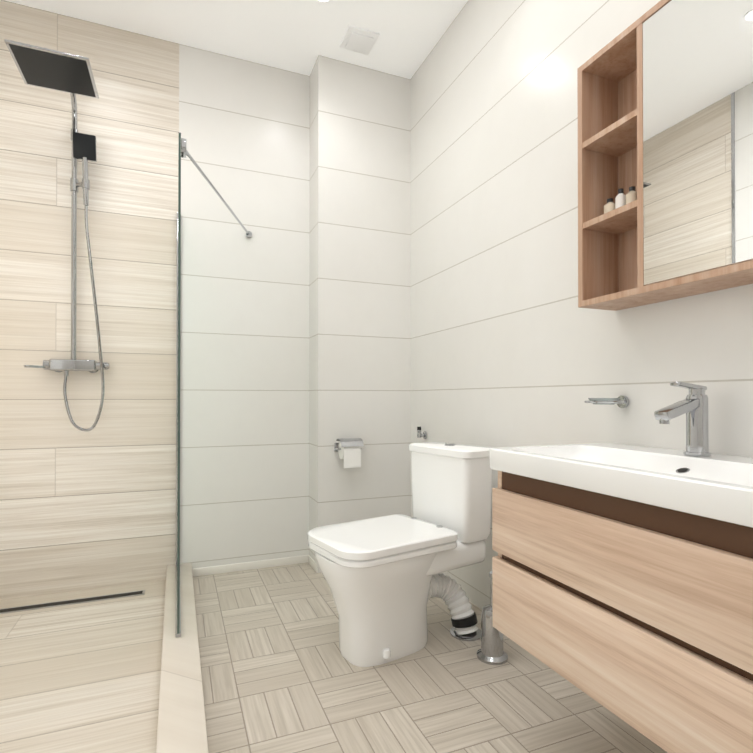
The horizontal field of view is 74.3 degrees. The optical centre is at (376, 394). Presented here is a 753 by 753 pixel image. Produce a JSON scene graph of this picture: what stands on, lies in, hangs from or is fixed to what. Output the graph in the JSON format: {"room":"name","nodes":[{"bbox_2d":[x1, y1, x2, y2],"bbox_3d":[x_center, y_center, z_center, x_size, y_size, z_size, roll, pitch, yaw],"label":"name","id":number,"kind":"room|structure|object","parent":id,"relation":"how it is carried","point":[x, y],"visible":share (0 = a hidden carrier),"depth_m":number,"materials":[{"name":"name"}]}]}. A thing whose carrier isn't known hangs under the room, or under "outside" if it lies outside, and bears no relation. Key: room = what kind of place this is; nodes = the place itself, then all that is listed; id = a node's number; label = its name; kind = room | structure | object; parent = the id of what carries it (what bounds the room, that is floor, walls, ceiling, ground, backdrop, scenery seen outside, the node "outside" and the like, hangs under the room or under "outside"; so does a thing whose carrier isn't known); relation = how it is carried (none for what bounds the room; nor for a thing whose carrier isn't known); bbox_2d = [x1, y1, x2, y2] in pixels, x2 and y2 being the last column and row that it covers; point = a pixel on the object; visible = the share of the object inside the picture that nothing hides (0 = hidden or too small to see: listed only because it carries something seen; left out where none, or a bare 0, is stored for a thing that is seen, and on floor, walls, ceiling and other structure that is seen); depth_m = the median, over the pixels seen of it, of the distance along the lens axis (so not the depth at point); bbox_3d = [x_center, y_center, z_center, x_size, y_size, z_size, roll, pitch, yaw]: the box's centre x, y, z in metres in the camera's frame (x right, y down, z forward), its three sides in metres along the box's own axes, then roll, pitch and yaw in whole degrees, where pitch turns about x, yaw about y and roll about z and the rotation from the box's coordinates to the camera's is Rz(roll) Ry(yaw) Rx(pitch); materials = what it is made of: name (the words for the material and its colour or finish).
{"room":"bathroom","nodes":[
{"label":"bathroom","id":0,"kind":"room"},
{"bbox_2d":[0,0,309,599],"bbox_3d":[-0.948,-0.463,2.838,2.490,2.940,0.100,0,0,-22],"label":"wall","id":1,"kind":"structure","parent":0,"point":[95,507],"depth_m":2.68,"materials":[{"name":"beige tile"}]},
{"bbox_2d":[4,39,109,430],"bbox_3d":[-1.458,-0.664,2.302,0.354,1.690,0.513,0,0,-22],"label":"shower rail","id":2,"kind":"object","parent":1,"relation":"attached to","point":[71,74],"visible":1,"depth_m":2.43,"materials":[{"name":"silver metal"}]},
{"bbox_2d":[181,138,251,237],"bbox_3d":[-0.741,-0.945,2.391,0.038,0.072,0.972,0,0,1],"label":"rail","id":3,"kind":"object","parent":1,"relation":"attached to","point":[184,152],"visible":0.98,"depth_m":2.18,"materials":[{"name":"silver metal"}]},
{"bbox_2d":[192,555,317,576],"bbox_3d":[-0.674,0.984,2.776,0.660,0.045,0.200,0,0,-22],"label":"baseboard","id":4,"kind":"structure","parent":1,"relation":"attached to","point":[220,569],"depth_m":2.85,"materials":[{"name":"white tile"}]},
{"bbox_2d":[4,0,467,78],"bbox_3d":[-0.226,-1.996,1.055,2.490,0.100,3.970,0,0,-22],"label":"ceiling","id":5,"kind":"structure","parent":0,"point":[298,36],"depth_m":2.60,"materials":[{"name":"white paint"}]},
{"bbox_2d":[317,0,330,2],"bbox_3d":[-0.257,-1.932,2.405,0.090,0.007,0.090,0,0,-22],"label":"recessed light","id":6,"kind":"object","parent":5,"relation":"in","point":[323,1],"visible":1,"depth_m":2.44,"materials":[{"name":"white plastic"}]},
{"bbox_2d":[340,25,378,54],"bbox_3d":[-0.094,-1.923,2.708,0.170,0.020,0.170,0,0,-22],"label":"ceiling vent","id":7,"kind":"object","parent":5,"relation":"in","point":[359,40],"visible":1,"depth_m":2.69,"materials":[{"name":"white plastic"}]},
{"bbox_2d":[0,563,667,752],"bbox_3d":[-0.226,1.042,1.032,2.490,0.104,3.970,0,0,-22],"label":"floor","id":8,"kind":"structure","parent":0,"point":[280,673],"depth_m":1.71,"materials":[{"name":"beige tile"}]},
{"bbox_2d":[0,590,144,613],"bbox_3d":[-1.496,0.998,2.381,0.700,0.003,0.060,0,0,-22],"label":"shower drain","id":9,"kind":"object","parent":8,"relation":"on","point":[66,602],"visible":1,"depth_m":2.38,"materials":[{"name":"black metal"}]},
{"bbox_2d":[156,563,208,752],"bbox_3d":[-0.712,0.960,1.807,0.125,0.080,1.970,0,0,-22],"label":"kerb","id":10,"kind":"object","parent":8,"relation":"on","point":[181,728],"visible":0.92,"depth_m":1.60,"materials":[{"name":"beige tile"}]},
{"bbox_2d":[175,133,180,636],"bbox_3d":[-0.918,-0.038,2.306,0.020,1.921,0.900,0,0,-22],"label":"screen","id":11,"kind":"object","parent":10,"relation":"on","point":[178,621],"visible":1,"depth_m":1.89,"materials":[{"name":"clear glass"}]},
{"bbox_2d":[308,442,491,666],"bbox_3d":[0.099,0.607,2.020,0.712,0.789,0.394,0,-1,-34],"label":"toilet","id":12,"kind":"object","parent":8,"relation":"on","point":[385,580],"visible":1,"depth_m":1.92,"materials":[{"name":"white ceramic"}]},
{"bbox_2d":[477,571,507,664],"bbox_3d":[0.441,0.835,1.895,0.116,0.330,0.116,0,0,-22],"label":"toilet brush","id":13,"kind":"object","parent":8,"relation":"on","point":[490,651],"visible":0.75,"depth_m":1.86,"materials":[{"name":"silver metal"}]},
{"bbox_2d":[309,55,410,572],"bbox_3d":[-0.099,-0.461,3.019,0.580,2.940,0.200,0,0,-22],"label":"chase","id":14,"kind":"object","parent":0,"point":[359,302],"visible":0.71,"depth_m":2.92,"materials":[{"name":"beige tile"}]},
{"bbox_2d":[334,438,363,467],"bbox_3d":[-0.154,0.327,2.815,0.140,0.160,0.122,0,0,-22],"label":"paper holder","id":15,"kind":"object","parent":14,"relation":"attached to","point":[348,450],"visible":1,"depth_m":2.77,"materials":[{"name":"white paper"}]},
{"bbox_2d":[410,0,752,609],"bbox_3d":[0.902,-0.473,1.443,0.100,2.940,3.870,0,0,-22],"label":"wall","id":16,"kind":"structure","parent":0,"point":[512,344],"depth_m":2.04,"materials":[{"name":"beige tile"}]},
{"bbox_2d":[417,427,426,438],"bbox_3d":[0.256,0.218,2.833,0.052,0.072,0.044,0,0,-22],"label":"valve","id":17,"kind":"object","parent":16,"relation":"attached to","point":[423,435],"visible":1,"depth_m":2.82,"materials":[{"name":"silver metal"}]},
{"bbox_2d":[584,396,628,407],"bbox_3d":[0.726,0.023,1.558,0.134,0.040,0.128,0,0,-22],"label":"soap dish","id":18,"kind":"object","parent":16,"relation":"attached to","point":[621,401],"visible":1,"depth_m":1.53,"materials":[{"name":"silver metal"}]},
{"bbox_2d":[489,443,752,752],"bbox_3d":[0.698,0.417,1.177,0.468,0.525,0.808,0,0,-22],"label":"bathroom vanity","id":19,"kind":"object","parent":16,"relation":"attached to","point":[622,581],"visible":1,"depth_m":1.03,"materials":[{"name":"brown wood"}]},
{"bbox_2d":[654,381,710,455],"bbox_3d":[0.773,0.061,1.253,0.162,0.187,0.060,0,0,-22],"label":"faucet","id":20,"kind":"object","parent":19,"relation":"on","point":[693,405],"visible":1,"depth_m":1.25,"materials":[{"name":"silver metal"}]},
{"bbox_2d":[577,0,752,310],"bbox_3d":[0.870,-0.650,1.173,0.158,0.750,0.890,0,0,-22],"label":"upper cabinet","id":21,"kind":"object","parent":16,"relation":"attached to","point":[665,104],"visible":0.98,"depth_m":1.27,"materials":[{"name":"brown wood"}]},
{"bbox_2d":[604,198,614,213],"bbox_3d":[0.720,-0.567,1.533,0.036,0.070,0.036,0,0,-22],"label":"bottle","id":22,"kind":"object","parent":21,"relation":"in","point":[609,206],"visible":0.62,"depth_m":1.52,"materials":[{"name":"beige plastic"}]},
{"bbox_2d":[615,188,625,208],"bbox_3d":[0.735,-0.575,1.496,0.030,0.085,0.030,0,0,-22],"label":"bottle","id":23,"kind":"object","parent":21,"relation":"in","point":[620,199],"visible":0.69,"depth_m":1.49,"materials":[{"name":"white plastic"}]},
{"bbox_2d":[626,186,636,203],"bbox_3d":[0.750,-0.571,1.459,0.034,0.075,0.034,0,0,-22],"label":"bottle","id":24,"kind":"object","parent":21,"relation":"in","point":[631,195],"visible":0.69,"depth_m":1.45,"materials":[{"name":"beige plastic"}]}
]}

